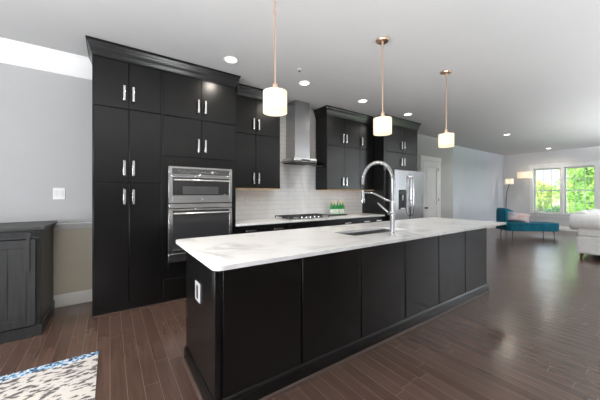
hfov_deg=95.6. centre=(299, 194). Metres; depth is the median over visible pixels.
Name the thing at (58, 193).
light switch
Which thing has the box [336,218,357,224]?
base cabinet
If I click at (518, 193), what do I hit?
wall
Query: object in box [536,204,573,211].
hedge
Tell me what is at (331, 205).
bottle
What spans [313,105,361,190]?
upper cabinet
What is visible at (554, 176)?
sky
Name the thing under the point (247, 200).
electrical outlet
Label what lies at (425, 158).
trim
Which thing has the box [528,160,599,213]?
trim
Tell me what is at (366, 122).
upper cabinet
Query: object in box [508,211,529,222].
throw pillow
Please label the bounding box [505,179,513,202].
floor lamp
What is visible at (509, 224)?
seat cushion
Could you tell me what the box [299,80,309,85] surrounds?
recessed light
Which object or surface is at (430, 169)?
door
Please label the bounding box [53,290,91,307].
baseboard
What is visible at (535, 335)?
floor
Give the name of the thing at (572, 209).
tree
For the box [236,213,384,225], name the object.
countertop
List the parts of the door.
panel, panel, rail, rail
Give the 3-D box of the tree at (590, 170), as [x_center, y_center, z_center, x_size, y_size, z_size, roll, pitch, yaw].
[15.804,-0.591,14.902,3.155,4.881,3.177,0,0,-35]
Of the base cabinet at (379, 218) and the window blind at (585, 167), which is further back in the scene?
the window blind at (585, 167)
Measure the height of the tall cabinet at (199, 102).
2.976 m
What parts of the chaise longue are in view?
backrest, seat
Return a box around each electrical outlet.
[195,280,199,303]
[244,197,251,204]
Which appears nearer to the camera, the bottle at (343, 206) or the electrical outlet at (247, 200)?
the electrical outlet at (247, 200)
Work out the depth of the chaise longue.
8.34 m
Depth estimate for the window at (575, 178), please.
9.90 m
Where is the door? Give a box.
[423,161,438,217]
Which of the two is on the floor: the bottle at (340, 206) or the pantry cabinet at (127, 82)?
the pantry cabinet at (127, 82)
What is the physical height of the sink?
0.234 m
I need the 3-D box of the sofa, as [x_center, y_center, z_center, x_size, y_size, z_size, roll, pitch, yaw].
[6.875,0.837,5.963,2.230,0.974,1.030,0,0,-35]
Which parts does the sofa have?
arm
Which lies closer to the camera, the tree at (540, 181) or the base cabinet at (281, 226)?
the base cabinet at (281, 226)
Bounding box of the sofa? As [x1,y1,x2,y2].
[569,209,599,257]
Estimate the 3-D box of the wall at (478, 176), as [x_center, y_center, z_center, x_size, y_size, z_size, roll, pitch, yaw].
[6.633,-0.170,10.276,5.260,2.980,0.200,0,0,-35]
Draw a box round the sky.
[536,169,570,206]
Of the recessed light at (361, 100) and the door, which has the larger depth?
the door
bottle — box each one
[330,201,333,214]
[336,201,338,214]
[339,201,341,214]
[342,201,344,213]
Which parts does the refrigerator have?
door, handle, handle, door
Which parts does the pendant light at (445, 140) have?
lamp shade, rod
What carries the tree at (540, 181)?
on the ground
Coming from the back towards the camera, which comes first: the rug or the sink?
the sink
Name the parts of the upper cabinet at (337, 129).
panel, door, door, crown molding, door, door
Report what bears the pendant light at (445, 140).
hanging from the ceiling
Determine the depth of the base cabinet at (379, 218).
5.59 m
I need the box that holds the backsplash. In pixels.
[236,110,361,219]
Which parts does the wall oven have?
trim, oven door, microwave door, control panel, door glass, door glass, handle, handle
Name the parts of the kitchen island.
panel, corner post, panel, panel, shoe molding, molding, panel, panel, panel, panel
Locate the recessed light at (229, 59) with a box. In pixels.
[224,56,237,62]
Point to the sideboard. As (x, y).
(27, 304)
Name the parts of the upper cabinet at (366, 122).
door, door, crown molding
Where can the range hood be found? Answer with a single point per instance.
(298, 112)
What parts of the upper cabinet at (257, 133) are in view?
door, door, crown molding, panel, door, door, panel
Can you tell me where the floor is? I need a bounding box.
[0,227,599,399]
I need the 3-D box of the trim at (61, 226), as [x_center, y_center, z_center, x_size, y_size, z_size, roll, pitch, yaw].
[-3.804,0.378,2.506,3.030,0.075,0.036,0,0,-35]
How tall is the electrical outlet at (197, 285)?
0.130 m
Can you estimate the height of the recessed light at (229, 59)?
0.008 m
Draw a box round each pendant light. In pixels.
[263,0,286,115]
[373,36,391,135]
[438,70,453,147]
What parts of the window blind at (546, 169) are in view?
head rail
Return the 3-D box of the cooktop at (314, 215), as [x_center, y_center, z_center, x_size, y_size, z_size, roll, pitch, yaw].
[0.071,0.389,4.842,0.940,0.051,0.480,0,0,-35]
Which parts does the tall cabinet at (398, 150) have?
panel, door, door, crown molding, door, door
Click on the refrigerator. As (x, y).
(408, 184)
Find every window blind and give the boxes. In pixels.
[534,168,559,212]
[565,166,594,213]
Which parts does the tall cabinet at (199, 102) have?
shoe molding, drawer, door, door, frame, crown molding, door, door, panel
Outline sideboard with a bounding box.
[0,221,56,343]
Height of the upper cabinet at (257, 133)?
1.568 m
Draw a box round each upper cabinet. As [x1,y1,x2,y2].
[236,83,279,189]
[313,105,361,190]
[350,114,373,190]
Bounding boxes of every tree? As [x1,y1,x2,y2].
[536,179,557,210]
[552,167,593,211]
[555,168,586,212]
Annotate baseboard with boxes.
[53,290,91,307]
[488,226,576,231]
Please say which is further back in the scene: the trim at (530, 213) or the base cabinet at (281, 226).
the trim at (530, 213)
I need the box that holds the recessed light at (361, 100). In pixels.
[358,99,367,102]
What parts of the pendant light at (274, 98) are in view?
lamp shade, rod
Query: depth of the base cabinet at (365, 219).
5.38 m
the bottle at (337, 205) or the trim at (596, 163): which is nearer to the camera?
the bottle at (337, 205)
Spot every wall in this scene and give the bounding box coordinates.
[0,63,452,295]
[453,145,503,221]
[504,146,599,226]
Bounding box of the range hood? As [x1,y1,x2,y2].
[280,100,326,166]
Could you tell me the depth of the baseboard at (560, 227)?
9.97 m
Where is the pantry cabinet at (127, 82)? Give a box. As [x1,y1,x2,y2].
[85,35,163,317]
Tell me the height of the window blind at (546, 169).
1.698 m
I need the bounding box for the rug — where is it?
[0,351,97,399]
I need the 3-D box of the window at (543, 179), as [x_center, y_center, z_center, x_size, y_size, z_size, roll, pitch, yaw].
[9.586,-0.155,10.535,0.060,1.710,0.775,0,0,-35]
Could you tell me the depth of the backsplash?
5.10 m
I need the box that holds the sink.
[345,229,396,235]
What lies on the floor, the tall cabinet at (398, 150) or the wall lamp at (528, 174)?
the tall cabinet at (398, 150)
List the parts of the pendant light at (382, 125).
lamp shade, rod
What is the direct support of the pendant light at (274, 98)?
hanging from the ceiling
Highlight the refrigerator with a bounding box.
[386,169,422,220]
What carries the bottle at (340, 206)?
on the tray
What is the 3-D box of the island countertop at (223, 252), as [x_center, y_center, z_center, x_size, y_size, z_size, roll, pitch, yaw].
[0.971,0.430,3.291,4.380,0.030,1.165,0,0,-35]
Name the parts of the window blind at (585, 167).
head rail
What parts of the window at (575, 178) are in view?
meeting rail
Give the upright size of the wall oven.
1.183 m
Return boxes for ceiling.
[0,0,599,154]
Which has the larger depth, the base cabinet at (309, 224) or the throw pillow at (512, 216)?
the throw pillow at (512, 216)
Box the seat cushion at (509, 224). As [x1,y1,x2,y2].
[496,221,558,227]
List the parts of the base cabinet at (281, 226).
drawer, drawer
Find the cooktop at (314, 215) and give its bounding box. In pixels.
[275,213,332,219]
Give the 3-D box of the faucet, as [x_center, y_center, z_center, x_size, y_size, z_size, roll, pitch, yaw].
[0.802,0.027,2.885,0.119,0.775,0.449,0,0,-35]
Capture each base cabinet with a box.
[236,223,289,233]
[290,220,335,228]
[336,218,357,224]
[358,217,372,223]
[373,216,382,221]
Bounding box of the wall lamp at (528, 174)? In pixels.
[517,171,531,177]
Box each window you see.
[535,170,559,212]
[565,167,594,213]
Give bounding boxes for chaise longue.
[496,208,558,237]
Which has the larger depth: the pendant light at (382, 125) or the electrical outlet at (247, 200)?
the electrical outlet at (247, 200)
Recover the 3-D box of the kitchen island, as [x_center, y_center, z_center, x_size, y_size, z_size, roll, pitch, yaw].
[0.828,0.883,2.933,3.779,0.873,0.758,0,0,-35]
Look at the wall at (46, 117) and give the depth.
3.19 m
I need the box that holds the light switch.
[53,188,64,199]
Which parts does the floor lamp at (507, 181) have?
lamp shade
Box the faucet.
[361,161,395,235]
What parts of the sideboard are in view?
door frame, door frame, rail, barn door, door frame, post, panel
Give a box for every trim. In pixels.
[0,37,91,79]
[53,222,91,229]
[420,155,440,217]
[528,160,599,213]
[528,212,569,217]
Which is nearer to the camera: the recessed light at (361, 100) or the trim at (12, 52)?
the trim at (12, 52)
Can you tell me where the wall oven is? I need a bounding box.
[168,166,231,262]
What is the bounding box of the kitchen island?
[182,228,490,399]
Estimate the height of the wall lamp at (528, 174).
0.250 m
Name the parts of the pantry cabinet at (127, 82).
panel, door, door, door, handle, handle, handle, crown molding, shoe molding, handle, handle, door, door, door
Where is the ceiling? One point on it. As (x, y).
(527, 70)
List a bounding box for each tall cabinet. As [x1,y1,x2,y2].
[163,56,240,303]
[362,114,420,220]
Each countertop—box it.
[176,217,505,270]
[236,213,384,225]
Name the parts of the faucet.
support arm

